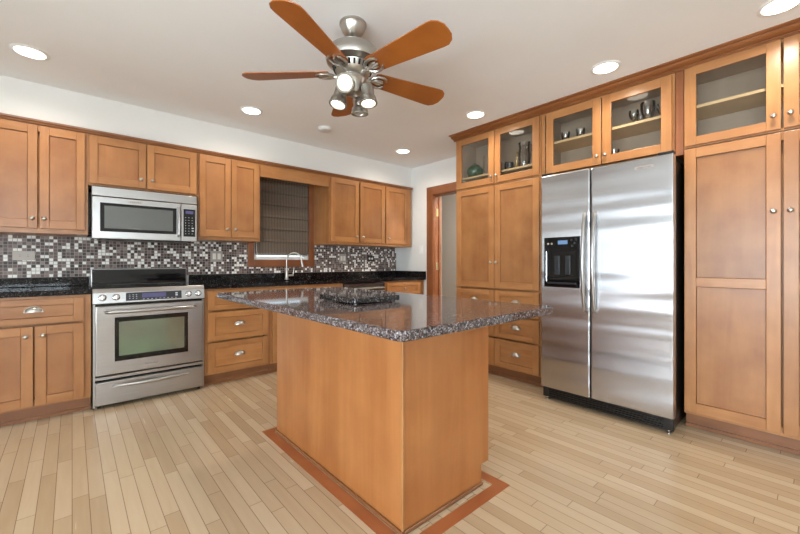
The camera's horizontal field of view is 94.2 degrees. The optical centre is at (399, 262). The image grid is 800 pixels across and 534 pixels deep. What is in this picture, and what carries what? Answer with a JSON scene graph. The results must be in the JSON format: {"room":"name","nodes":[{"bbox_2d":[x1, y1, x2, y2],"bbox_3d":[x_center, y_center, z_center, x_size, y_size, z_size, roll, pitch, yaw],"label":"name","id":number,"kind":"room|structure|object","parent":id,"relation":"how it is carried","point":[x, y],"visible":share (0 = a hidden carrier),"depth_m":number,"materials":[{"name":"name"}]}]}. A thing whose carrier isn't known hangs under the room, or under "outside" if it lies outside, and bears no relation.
{"room":"kitchen","nodes":[
{"label":"kitchen","id":0,"kind":"room"},
{"bbox_2d":[88,192,188,285],"bbox_3d":[-2.438,-0.117,3.583,6.480,2.460,0.120,0,0,-41],"label":"wall","id":1,"kind":"structure","parent":0,"point":[88,192],"depth_m":3.26,"materials":[{"name":"paint"}]},
{"bbox_2d":[12,251,34,259],"bbox_3d":[-3.013,-0.054,2.979,0.130,0.075,0.009,0,0,-41],"label":"outlet","id":2,"kind":"object","parent":1,"relation":"attached to","point":[16,255],"visible":1,"depth_m":2.98,"materials":[{"name":"plastic"}]},
{"bbox_2d":[0,118,87,236],"bbox_3d":[-2.796,-0.622,2.884,0.569,0.805,0.434,0,0,-41],"label":"upper cabinet","id":3,"kind":"object","parent":1,"relation":"attached to","point":[44,169],"visible":1,"depth_m":2.77,"materials":[{"name":"brown wood"}]},
{"bbox_2d":[0,113,412,189],"bbox_3d":[-1.368,-1.038,3.909,4.102,0.029,0.042,0,0,-41],"label":"trim","id":4,"kind":"structure","parent":3,"relation":"attached to","point":[2,115],"depth_m":3.31,"materials":[{"name":"brown wood"}]},
{"bbox_2d":[88,133,196,196],"bbox_3d":[-2.290,-0.820,3.331,0.778,0.409,0.434,0,0,-41],"label":"upper cabinet","id":5,"kind":"object","parent":1,"relation":"attached to","point":[112,162],"visible":0.98,"depth_m":3.16,"materials":[{"name":"brown wood"}]},
{"bbox_2d":[90,185,196,242],"bbox_3d":[-2.262,-0.396,3.300,0.741,0.422,0.513,0,0,-41],"label":"microwave","id":6,"kind":"object","parent":5,"relation":"attached to","point":[116,214],"visible":1,"depth_m":3.12,"materials":[{"name":"silver metal"}]},
{"bbox_2d":[0,230,395,277],"bbox_3d":[-1.656,-0.080,4.187,4.252,0.415,0.008,0,0,-41],"label":"backsplash","id":7,"kind":"structure","parent":1,"relation":"attached to","point":[55,256],"depth_m":3.52,"materials":[{"name":"tile"}]},
{"bbox_2d":[210,251,222,261],"bbox_3d":[-1.936,-0.065,3.928,0.120,0.115,0.010,0,0,-41],"label":"light switch","id":8,"kind":"object","parent":1,"relation":"attached to","point":[215,256],"visible":1,"depth_m":3.93,"materials":[{"name":"plastic"}]},
{"bbox_2d":[197,153,259,242],"bbox_3d":[-1.777,-0.620,3.783,0.584,0.809,0.434,0,0,-41],"label":"upper cabinet","id":9,"kind":"object","parent":1,"relation":"attached to","point":[228,189],"visible":0.99,"depth_m":3.62,"materials":[{"name":"brown wood"}]},
{"bbox_2d":[260,164,328,186],"bbox_3d":[-1.151,-0.958,4.131,0.814,0.132,0.020,0,0,-41],"label":"valance board","id":10,"kind":"object","parent":9,"relation":"attached to","point":[267,171],"visible":1,"depth_m":4.10,"materials":[{"name":"brown wood"}]},
{"bbox_2d":[247,184,313,266],"bbox_3d":[-1.421,-0.482,4.442,0.817,1.070,0.115,0,0,-41],"label":"window","id":11,"kind":"structure","parent":1,"relation":"in","point":[253,260],"depth_m":4.52,"materials":[{"name":"brown wood"}]},
{"bbox_2d":[255,177,308,255],"bbox_3d":[-1.375,-0.528,4.384,0.662,0.887,0.032,0,0,-41],"label":"roman shade","id":12,"kind":"object","parent":11,"relation":"attached to","point":[283,204],"visible":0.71,"depth_m":4.37,"materials":[{"name":"brown fabric"}]},
{"bbox_2d":[339,254,345,262],"bbox_3d":[-0.762,-0.054,4.963,0.110,0.115,0.010,0,0,-41],"label":"light switch","id":13,"kind":"object","parent":1,"relation":"attached to","point":[342,257],"visible":1,"depth_m":4.95,"materials":[{"name":"plastic"}]},
{"bbox_2d":[314,176,384,246],"bbox_3d":[-0.632,-0.621,4.792,0.836,0.807,0.434,0,0,-41],"label":"upper cabinet","id":14,"kind":"object","parent":1,"relation":"attached to","point":[347,212],"visible":1,"depth_m":4.60,"materials":[{"name":"brown wood"}]},
{"bbox_2d":[367,256,373,260],"bbox_3d":[-0.414,-0.054,5.271,0.120,0.075,0.009,0,0,-41],"label":"outlet","id":15,"kind":"object","parent":1,"relation":"attached to","point":[369,258],"visible":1,"depth_m":5.26,"materials":[{"name":"black plastic"}]},
{"bbox_2d":[377,186,410,247],"bbox_3d":[-0.135,-0.621,5.230,0.486,0.807,0.434,0,0,-41],"label":"upper cabinet","id":16,"kind":"object","parent":1,"relation":"attached to","point":[397,200],"visible":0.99,"depth_m":5.08,"materials":[{"name":"brown wood"}]},
{"bbox_2d":[0,75,411,187],"bbox_3d":[-2.294,-1.200,3.404,6.260,0.295,0.340,0,0,-41],"label":"wall","id":17,"kind":"structure","parent":0,"point":[18,97],"depth_m":3.38,"materials":[{"name":"paint"}]},
{"bbox_2d":[343,282,383,283],"bbox_3d":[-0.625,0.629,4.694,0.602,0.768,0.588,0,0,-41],"label":"control panel","id":18,"kind":"object","parent":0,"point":[361,282],"depth_m":4.55,"materials":[{"name":"black plastic"}]},
{"bbox_2d":[0,372,799,533],"bbox_3d":[0.395,1.173,1.215,8.600,0.120,8.500,0,0,-41],"label":"floor","id":19,"kind":"structure","parent":0,"point":[194,460],"depth_m":1.93,"materials":[{"name":"beige wood"}]},
{"bbox_2d":[0,294,90,426],"bbox_3d":[-2.732,0.674,2.798,0.611,0.875,0.646,0,0,-41],"label":"base cabinet","id":20,"kind":"object","parent":19,"relation":"on","point":[45,341],"visible":1,"depth_m":2.62,"materials":[{"name":"brown wood"}]},
{"bbox_2d":[0,277,90,297],"bbox_3d":[-2.754,0.180,2.797,0.648,0.114,0.624,0,0,-41],"label":"countertop","id":21,"kind":"structure","parent":20,"relation":"on","point":[43,286],"depth_m":2.92,"materials":[{"name":"stone"}]},
{"bbox_2d":[89,268,204,408],"bbox_3d":[-2.191,0.583,3.234,0.764,1.060,0.690,0,0,-41],"label":"range","id":22,"kind":"object","parent":19,"relation":"on","point":[147,324],"visible":1,"depth_m":3.02,"materials":[{"name":"silver metal"}]},
{"bbox_2d":[90,282,202,288],"bbox_3d":[-2.201,0.201,3.245,0.764,0.012,0.500,0,0,-41],"label":"cooktop","id":23,"kind":"object","parent":22,"relation":"in","point":[94,285],"depth_m":3.20,"materials":[{"name":"black glass"}]},
{"bbox_2d":[204,286,269,385],"bbox_3d":[-1.696,0.674,3.713,0.598,0.875,0.642,0,0,-41],"label":"base cabinet","id":24,"kind":"object","parent":19,"relation":"on","point":[236,335],"visible":0.78,"depth_m":3.47,"materials":[{"name":"brown wood"}]},
{"bbox_2d":[268,283,342,372],"bbox_3d":[-1.152,0.674,4.191,0.846,0.875,0.646,0,0,-41],"label":"base cabinet","id":25,"kind":"object","parent":19,"relation":"on","point":[272,367],"visible":0.18,"depth_m":3.73,"materials":[{"name":"brown wood"}]},
{"bbox_2d":[189,271,425,288],"bbox_3d":[-0.888,0.180,4.441,2.777,0.114,0.624,0,0,-41],"label":"countertop","id":26,"kind":"structure","parent":25,"relation":"on","point":[210,281],"depth_m":4.28,"materials":[{"name":"stone"}]},
{"bbox_2d":[284,252,303,279],"bbox_3d":[-1.240,0.039,4.362,0.228,0.320,0.064,0,0,-8],"label":"faucet","id":27,"kind":"object","parent":26,"relation":"on","point":[287,275],"visible":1,"depth_m":4.34,"materials":[{"name":"silver metal"}]},
{"bbox_2d":[343,282,384,290],"bbox_3d":[-0.598,0.677,4.663,0.602,0.865,0.669,0,0,-41],"label":"dishwasher","id":28,"kind":"object","parent":19,"relation":"on","point":[380,286],"visible":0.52,"depth_m":4.47,"materials":[{"name":"silver metal"}]},
{"bbox_2d":[275,312,487,533],"bbox_3d":[-0.171,0.673,2.176,0.623,0.880,1.253,0,0,-41],"label":"kitchen island","id":29,"kind":"object","parent":19,"relation":"on","point":[401,427],"visible":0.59,"depth_m":1.74,"materials":[{"name":"brown wood"}]},
{"bbox_2d":[217,287,552,341],"bbox_3d":[-0.253,0.216,2.065,0.935,0.034,1.838,0,0,-41],"label":"island countertop","id":30,"kind":"structure","parent":29,"relation":"on","point":[411,317],"depth_m":1.57,"materials":[{"name":"stone"}]},
{"bbox_2d":[320,291,398,304],"bbox_3d":[-0.213,0.183,1.938,0.284,0.032,0.330,0,0,-41],"label":"cutting board","id":31,"kind":"object","parent":30,"relation":"on","point":[355,298],"visible":0.98,"depth_m":1.86,"materials":[{"name":"stone"}]},
{"bbox_2d":[262,427,509,533],"bbox_3d":[-0.180,1.115,2.154,0.706,0.005,1.410,0,0,-41],"label":"trim","id":32,"kind":"structure","parent":19,"relation":"on","point":[375,524],"depth_m":1.76,"materials":[{"name":"brown wood"}]},
{"bbox_2d":[384,280,423,294],"bbox_3d":[-0.114,0.674,5.105,0.700,0.875,0.646,0,0,-41],"label":"base cabinet","id":33,"kind":"object","parent":19,"relation":"on","point":[409,286],"visible":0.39,"depth_m":4.91,"materials":[{"name":"brown wood"}]},
{"bbox_2d":[456,176,542,386],"bbox_3d":[1.114,0.176,3.810,0.604,1.871,0.969,0,0,-41],"label":"tall cabinet","id":34,"kind":"object","parent":19,"relation":"on","point":[498,227],"visible":0.72,"depth_m":3.54,"materials":[{"name":"brown wood"}]},
{"bbox_2d":[456,115,541,191],"bbox_3d":[1.034,-1.036,3.739,0.392,0.551,0.970,0,0,-41],"label":"upper cabinet","id":35,"kind":"object","parent":34,"relation":"on","point":[499,146],"visible":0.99,"depth_m":3.71,"materials":[{"name":"brown wood"}]},
{"bbox_2d":[467,163,482,176],"bbox_3d":[0.798,-0.978,3.956,0.172,0.158,0.172,0,0,-41],"label":"ginger jar","id":36,"kind":"object","parent":35,"relation":"on","point":[473,170],"visible":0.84,"depth_m":3.89,"materials":[{"name":"green ceramic"}]},
{"bbox_2d":[462,164,531,181],"bbox_3d":[1.058,-0.889,3.760,0.291,0.019,0.932,0,0,-41],"label":"shelf","id":37,"kind":"object","parent":35,"relation":"attached to","point":[525,167],"depth_m":3.64,"materials":[{"name":"brown wood"}]},
{"bbox_2d":[506,162,513,168],"bbox_3d":[1.071,-0.934,3.624,0.071,0.070,0.071,0,0,-41],"label":"cup","id":38,"kind":"object","parent":35,"relation":"on","point":[508,164],"visible":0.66,"depth_m":3.60,"materials":[{"name":"silver metal"}]},
{"bbox_2d":[514,152,517,166],"bbox_3d":[1.155,-0.992,3.651,0.071,0.186,0.071,0,0,-41],"label":"bottle","id":39,"kind":"object","parent":35,"relation":"on","point":[516,160],"visible":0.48,"depth_m":3.63,"materials":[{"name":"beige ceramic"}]},
{"bbox_2d":[518,141,531,165],"bbox_3d":[1.180,-1.016,3.527,0.116,0.235,0.123,0,0,0],"label":"pitcher","id":40,"kind":"object","parent":35,"relation":"on","point":[529,142],"visible":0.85,"depth_m":3.50,"materials":[{"name":"clear glass"}]},
{"bbox_2d":[542,73,683,174],"bbox_3d":[1.677,-1.024,3.011,0.392,0.575,0.964,0,0,-41],"label":"upper cabinet","id":41,"kind":"object","parent":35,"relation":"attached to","point":[608,126],"visible":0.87,"depth_m":2.95,"materials":[{"name":"brown wood"}]},
{"bbox_2d":[561,131,569,139],"bbox_3d":[1.431,-1.083,3.216,0.075,0.075,0.075,0,0,-41],"label":"cup","id":42,"kind":"object","parent":41,"relation":"on","point":[562,137],"visible":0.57,"depth_m":3.20,"materials":[{"name":"clear glass"}]},
{"bbox_2d":[576,127,584,135],"bbox_3d":[1.514,-1.083,3.121,0.075,0.075,0.075,0,0,-41],"label":"cup","id":43,"kind":"object","parent":41,"relation":"on","point":[577,130],"visible":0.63,"depth_m":3.11,"materials":[{"name":"clear glass"}]},
{"bbox_2d":[555,154,657,173],"bbox_3d":[1.700,-0.823,3.032,0.291,0.019,0.926,0,0,-41],"label":"shelf","id":44,"kind":"object","parent":41,"relation":"attached to","point":[656,154],"depth_m":3.06,"materials":[{"name":"brown wood"}]},
{"bbox_2d":[554,115,660,152],"bbox_3d":[1.700,-1.036,3.032,0.291,0.019,0.926,0,0,-41],"label":"shelf","id":45,"kind":"object","parent":41,"relation":"attached to","point":[650,126],"depth_m":3.01,"materials":[{"name":"brown wood"}]},
{"bbox_2d":[629,109,638,121],"bbox_3d":[1.776,-1.097,2.825,0.067,0.105,0.067,0,0,-41],"label":"goblet","id":46,"kind":"object","parent":41,"relation":"on","point":[637,110],"visible":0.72,"depth_m":2.82,"materials":[{"name":"clear glass"}]},
{"bbox_2d":[640,100,655,118],"bbox_3d":[1.848,-1.117,2.773,0.099,0.145,0.099,0,0,-41],"label":"vase","id":47,"kind":"object","parent":41,"relation":"on","point":[642,105],"visible":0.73,"depth_m":2.76,"materials":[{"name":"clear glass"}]},
{"bbox_2d":[675,70,684,161],"bbox_3d":[2.112,-1.020,2.718,0.551,0.583,0.047,0,0,-41],"label":"filler panel","id":48,"kind":"object","parent":41,"relation":"attached to","point":[679,76],"visible":0.36,"depth_m":2.54,"materials":[{"name":"brown wood"}]},
{"bbox_2d":[541,150,685,433],"bbox_3d":[1.704,0.196,2.934,0.823,1.834,0.896,0,0,-41],"label":"refrigerator","id":49,"kind":"object","parent":19,"relation":"on","point":[612,235],"visible":1,"depth_m":2.62,"materials":[{"name":"silver metal"}]},
{"bbox_2d":[684,128,799,454],"bbox_3d":[2.424,0.174,2.324,0.604,1.875,0.951,0,0,-41],"label":"pantry cabinet","id":50,"kind":"object","parent":19,"relation":"on","point":[742,196],"visible":1,"depth_m":2.28,"materials":[{"name":"brown wood"}]},
{"bbox_2d":[684,33,799,148],"bbox_3d":[2.344,-1.040,2.254,0.392,0.545,0.951,0,0,-41],"label":"upper cabinet","id":51,"kind":"object","parent":50,"relation":"on","point":[753,92],"visible":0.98,"depth_m":2.42,"materials":[{"name":"brown wood"}]},
{"bbox_2d":[697,79,799,120],"bbox_3d":[2.368,-1.042,2.275,0.291,0.019,0.913,0,0,-41],"label":"shelf","id":52,"kind":"object","parent":51,"relation":"attached to","point":[752,101],"depth_m":2.45,"materials":[{"name":"brown wood"}]},
{"bbox_2d":[0,0,799,168],"bbox_3d":[0.395,-1.407,1.215,8.600,0.120,8.500,0,0,-41],"label":"ceiling","id":53,"kind":"structure","parent":0,"point":[185,58],"depth_m":2.36,"materials":[{"name":"paint"}]},
{"bbox_2d":[9,43,49,59],"bbox_3d":[-2.368,-1.343,2.381,0.188,0.007,0.188,0,0,-41],"label":"recessed light","id":54,"kind":"object","parent":53,"relation":"in","point":[27,51],"visible":1,"depth_m":2.37,"materials":[{"name":"white"}]},
{"bbox_2d":[240,106,262,114],"bbox_3d":[-1.316,-1.343,3.297,0.188,0.007,0.188,0,0,-41],"label":"recessed light","id":55,"kind":"object","parent":53,"relation":"in","point":[250,110],"visible":1,"depth_m":3.28,"materials":[{"name":"white"}]},
{"bbox_2d":[318,126,331,132],"bbox_3d":[-0.751,-1.330,3.726,0.132,0.034,0.132,0,0,-41],"label":"smoke detector","id":56,"kind":"object","parent":53,"relation":"attached to","point":[325,129],"visible":1,"depth_m":3.69,"materials":[{"name":"white plastic"}]},
{"bbox_2d":[242,0,451,116],"bbox_3d":[-0.229,-1.105,2.099,1.201,0.484,1.202,0,0,-41],"label":"ceiling fan","id":57,"kind":"object","parent":53,"relation":"hanging from","point":[353,59],"visible":1,"depth_m":1.99,"materials":[{"name":"brown wood"}]},
{"bbox_2d":[395,149,410,153],"bbox_3d":[0.036,-1.343,4.495,0.188,0.007,0.188,0,0,-41],"label":"recessed light","id":58,"kind":"object","parent":53,"relation":"in","point":[402,151],"visible":1,"depth_m":4.49,"materials":[{"name":"white"}]},
{"bbox_2d":[465,110,485,118],"bbox_3d":[0.688,-1.343,3.386,0.188,0.007,0.188,0,0,-41],"label":"recessed light","id":59,"kind":"object","parent":53,"relation":"in","point":[475,114],"visible":1,"depth_m":3.37,"materials":[{"name":"white"}]},
{"bbox_2d":[590,60,620,74],"bbox_3d":[1.420,-1.343,2.569,0.188,0.007,0.188,0,0,-41],"label":"recessed light","id":60,"kind":"object","parent":53,"relation":"in","point":[605,67],"visible":1,"depth_m":2.56,"materials":[{"name":"white"}]},
{"bbox_2d":[449,17,799,141],"bbox_3d":[1.673,-1.324,2.944,0.404,0.046,3.045,0,0,-41],"label":"crown molding","id":61,"kind":"structure","parent":53,"relation":"attached to","point":[781,31],"depth_m":2.62,"materials":[{"name":"brown wood"}]},
{"bbox_2d":[756,0,799,16],"bbox_3d":[1.989,-1.343,1.942,0.188,0.007,0.188,0,0,-41],"label":"recessed light","id":62,"kind":"object","parent":53,"relation":"in","point":[772,7],"visible":1,"depth_m":1.96,"materials":[{"name":"white"}]},
{"bbox_2d":[441,197,441,295],"bbox_3d":[1.286,-0.117,5.066,1.070,2.460,2.900,0,0,-41],"label":"wall","id":63,"kind":"structure","parent":0,"point":[441,197],"depth_m":6.36,"materials":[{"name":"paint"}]},
{"bbox_2d":[442,194,455,296],"bbox_3d":[1.617,-0.117,5.425,0.100,2.460,2.800,0,0,-41],"label":"wall","id":64,"kind":"structure","parent":0,"point":[448,202],"depth_m":6.24,"materials":[{"name":"paint"}]},
{"bbox_2d":[396,157,683,294],"bbox_3d":[2.414,-0.117,2.888,0.120,2.460,7.340,0,0,-41],"label":"wall","id":65,"kind":"structure","parent":0,"point":[441,172],"depth_m":5.20,"materials":[{"name":"paint"}]},
{"bbox_2d":[419,245,422,253],"bbox_3d":[0.293,-0.179,5.194,0.010,0.115,0.075,0,0,-41],"label":"light switch","id":66,"kind":"object","parent":65,"relation":"attached to","point":[421,246],"visible":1,"depth_m":5.19,"materials":[{"name":"white plastic"}]},
{"bbox_2d":[427,182,455,295],"bbox_3d":[0.737,0.045,4.785,0.155,2.135,0.955,0,0,-41],"label":"door frame","id":67,"kind":"structure","parent":65,"relation":"in","point":[434,194],"depth_m":5.04,"materials":[{"name":"brown wood"}]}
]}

